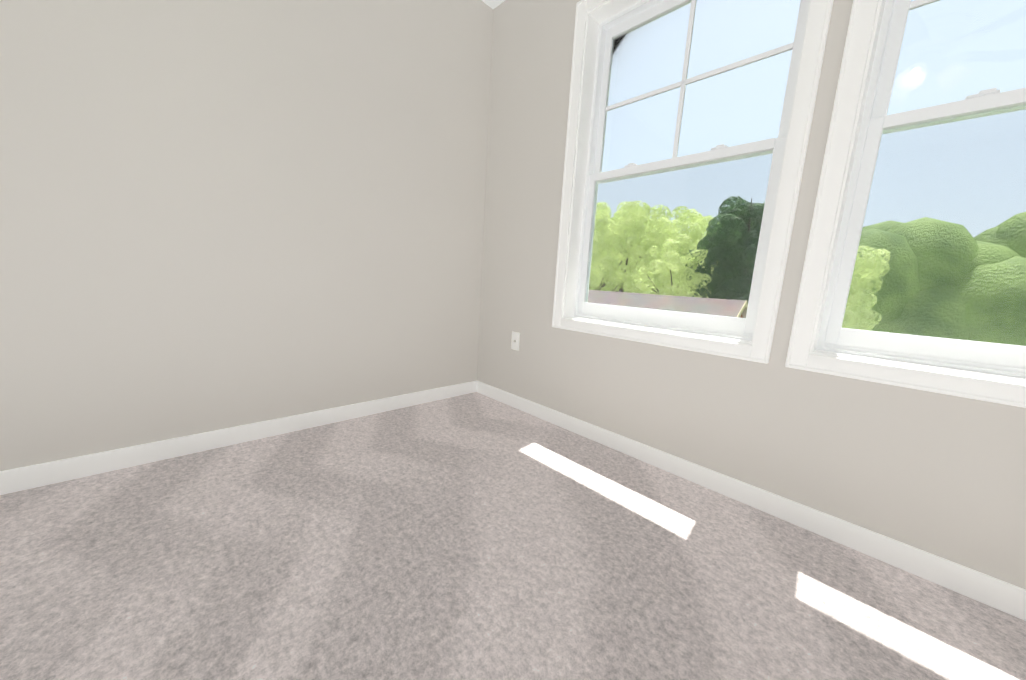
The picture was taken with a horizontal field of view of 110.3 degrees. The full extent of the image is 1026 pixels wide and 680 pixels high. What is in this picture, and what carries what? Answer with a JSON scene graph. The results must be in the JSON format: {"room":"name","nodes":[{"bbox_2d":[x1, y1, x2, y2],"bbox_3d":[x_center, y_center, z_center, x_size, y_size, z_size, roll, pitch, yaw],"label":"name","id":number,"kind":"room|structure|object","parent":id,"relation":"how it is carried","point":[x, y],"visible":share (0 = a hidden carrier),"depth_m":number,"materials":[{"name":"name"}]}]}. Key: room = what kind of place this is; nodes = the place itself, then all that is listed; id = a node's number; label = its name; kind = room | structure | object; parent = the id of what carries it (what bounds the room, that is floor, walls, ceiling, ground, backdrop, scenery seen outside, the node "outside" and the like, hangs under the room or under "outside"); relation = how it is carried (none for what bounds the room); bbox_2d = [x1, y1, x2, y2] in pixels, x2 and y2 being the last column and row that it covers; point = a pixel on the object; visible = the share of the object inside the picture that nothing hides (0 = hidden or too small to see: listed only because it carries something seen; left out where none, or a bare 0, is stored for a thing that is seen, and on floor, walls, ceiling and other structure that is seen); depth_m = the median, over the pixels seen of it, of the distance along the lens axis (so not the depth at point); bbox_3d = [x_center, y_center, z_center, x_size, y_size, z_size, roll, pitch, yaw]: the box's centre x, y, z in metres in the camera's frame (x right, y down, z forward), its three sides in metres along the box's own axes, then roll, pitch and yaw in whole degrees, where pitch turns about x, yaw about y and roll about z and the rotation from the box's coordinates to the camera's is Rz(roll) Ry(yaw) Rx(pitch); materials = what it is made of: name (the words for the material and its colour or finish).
{"room":"empty bedroom","nodes":[
{"label":"empty bedroom","id":0,"kind":"room"},
{"bbox_2d":[0,0,492,470],"bbox_3d":[-1.692,-0.701,1.074,4.360,2.440,0.180,-6,13,-44],"label":"wall","id":1,"kind":"structure","parent":0,"point":[218,214],"depth_m":1.49,"materials":[{"name":"beige paint"}]},
{"bbox_2d":[0,381,476,494],"bbox_3d":[-1.322,0.438,1.555,2.965,0.082,0.014,-6,13,-44],"label":"baseboard","id":2,"kind":"structure","parent":1,"relation":"attached to","point":[31,476],"depth_m":1.52,"materials":[{"name":"white wood"}]},
{"bbox_2d":[482,0,504,8],"bbox_3d":[-0.280,-1.669,-0.494,4.360,0.140,4.040,-6,13,-44],"label":"ceiling","id":3,"kind":"structure","parent":0,"point":[492,4],"depth_m":2.14,"materials":[{"name":"white paint"}]},
{"bbox_2d":[0,392,1025,679],"bbox_3d":[-0.430,0.863,-0.077,4.360,0.120,4.040,-6,13,-44],"label":"floor","id":4,"kind":"structure","parent":0,"point":[474,536],"depth_m":0.98,"materials":[{"name":"carpet"}]},
{"bbox_2d":[477,0,1025,588],"bbox_3d":[1.147,-0.548,1.161,0.180,2.440,3.680,-6,13,-44],"label":"wall","id":5,"kind":"structure","parent":0,"point":[939,474],"depth_m":1.39,"materials":[{"name":"beige paint"}]},
{"bbox_2d":[511,331,519,350],"bbox_3d":[0.011,0.006,2.256,0.015,0.115,0.070,-6,13,-44],"label":"cable jack","id":6,"kind":"object","parent":5,"relation":"attached to","point":[515,339],"visible":1,"depth_m":2.25,"materials":[{"name":"white plastic"}]},
{"bbox_2d":[552,0,833,363],"bbox_3d":[0.693,-0.791,1.597,0.214,1.605,1.019,-6,13,-44],"label":"window","id":7,"kind":"structure","parent":5,"relation":"in","point":[604,30],"depth_m":1.62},
{"bbox_2d":[477,381,1025,620],"bbox_3d":[1.009,0.621,1.285,0.014,0.082,3.652,-6,13,-44],"label":"baseboard","id":8,"kind":"structure","parent":5,"relation":"attached to","point":[1001,595],"depth_m":1.24,"materials":[{"name":"white wood"}]},
{"bbox_2d":[785,0,1025,407],"bbox_3d":[1.426,-0.625,0.852,0.214,1.605,0.996,-6,13,-44],"label":"window","id":9,"kind":"structure","parent":5,"relation":"in","point":[822,340],"depth_m":1.12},
{"label":"outside","id":10,"kind":"structure","parent":0,"visible":0},
{"bbox_3d":[11.961,0.267,43.016,200.000,0.500,200.000,-6,13,-44],"label":"ground","id":11,"kind":"structure","parent":10,"visible":0},
{"bbox_2d":[588,290,747,317],"bbox_3d":[1.965,0.950,14.795,10.000,6.157,14.090,-6,13,-44],"label":"house","id":12,"kind":"structure","parent":11,"relation":"on","point":[623,297],"depth_m":10.96,"materials":[{"name":"grey"}]},
{"bbox_2d":[589,196,889,330],"bbox_3d":[7.363,-5.034,28.792,15.464,14.064,31.993,-6,13,-44],"label":"trees","id":13,"kind":"object","parent":11,"relation":"on","point":[636,257],"depth_m":19.20,"materials":[{"name":"green plant"}]},
{"bbox_2d":[631,212,1025,345],"bbox_3d":[15.976,-6.315,45.660,17.243,17.076,88.890,-6,13,-44],"label":"trees","id":14,"kind":"object","parent":11,"relation":"on","point":[950,267],"depth_m":25.23,"materials":[{"name":"green plant"}]}
]}

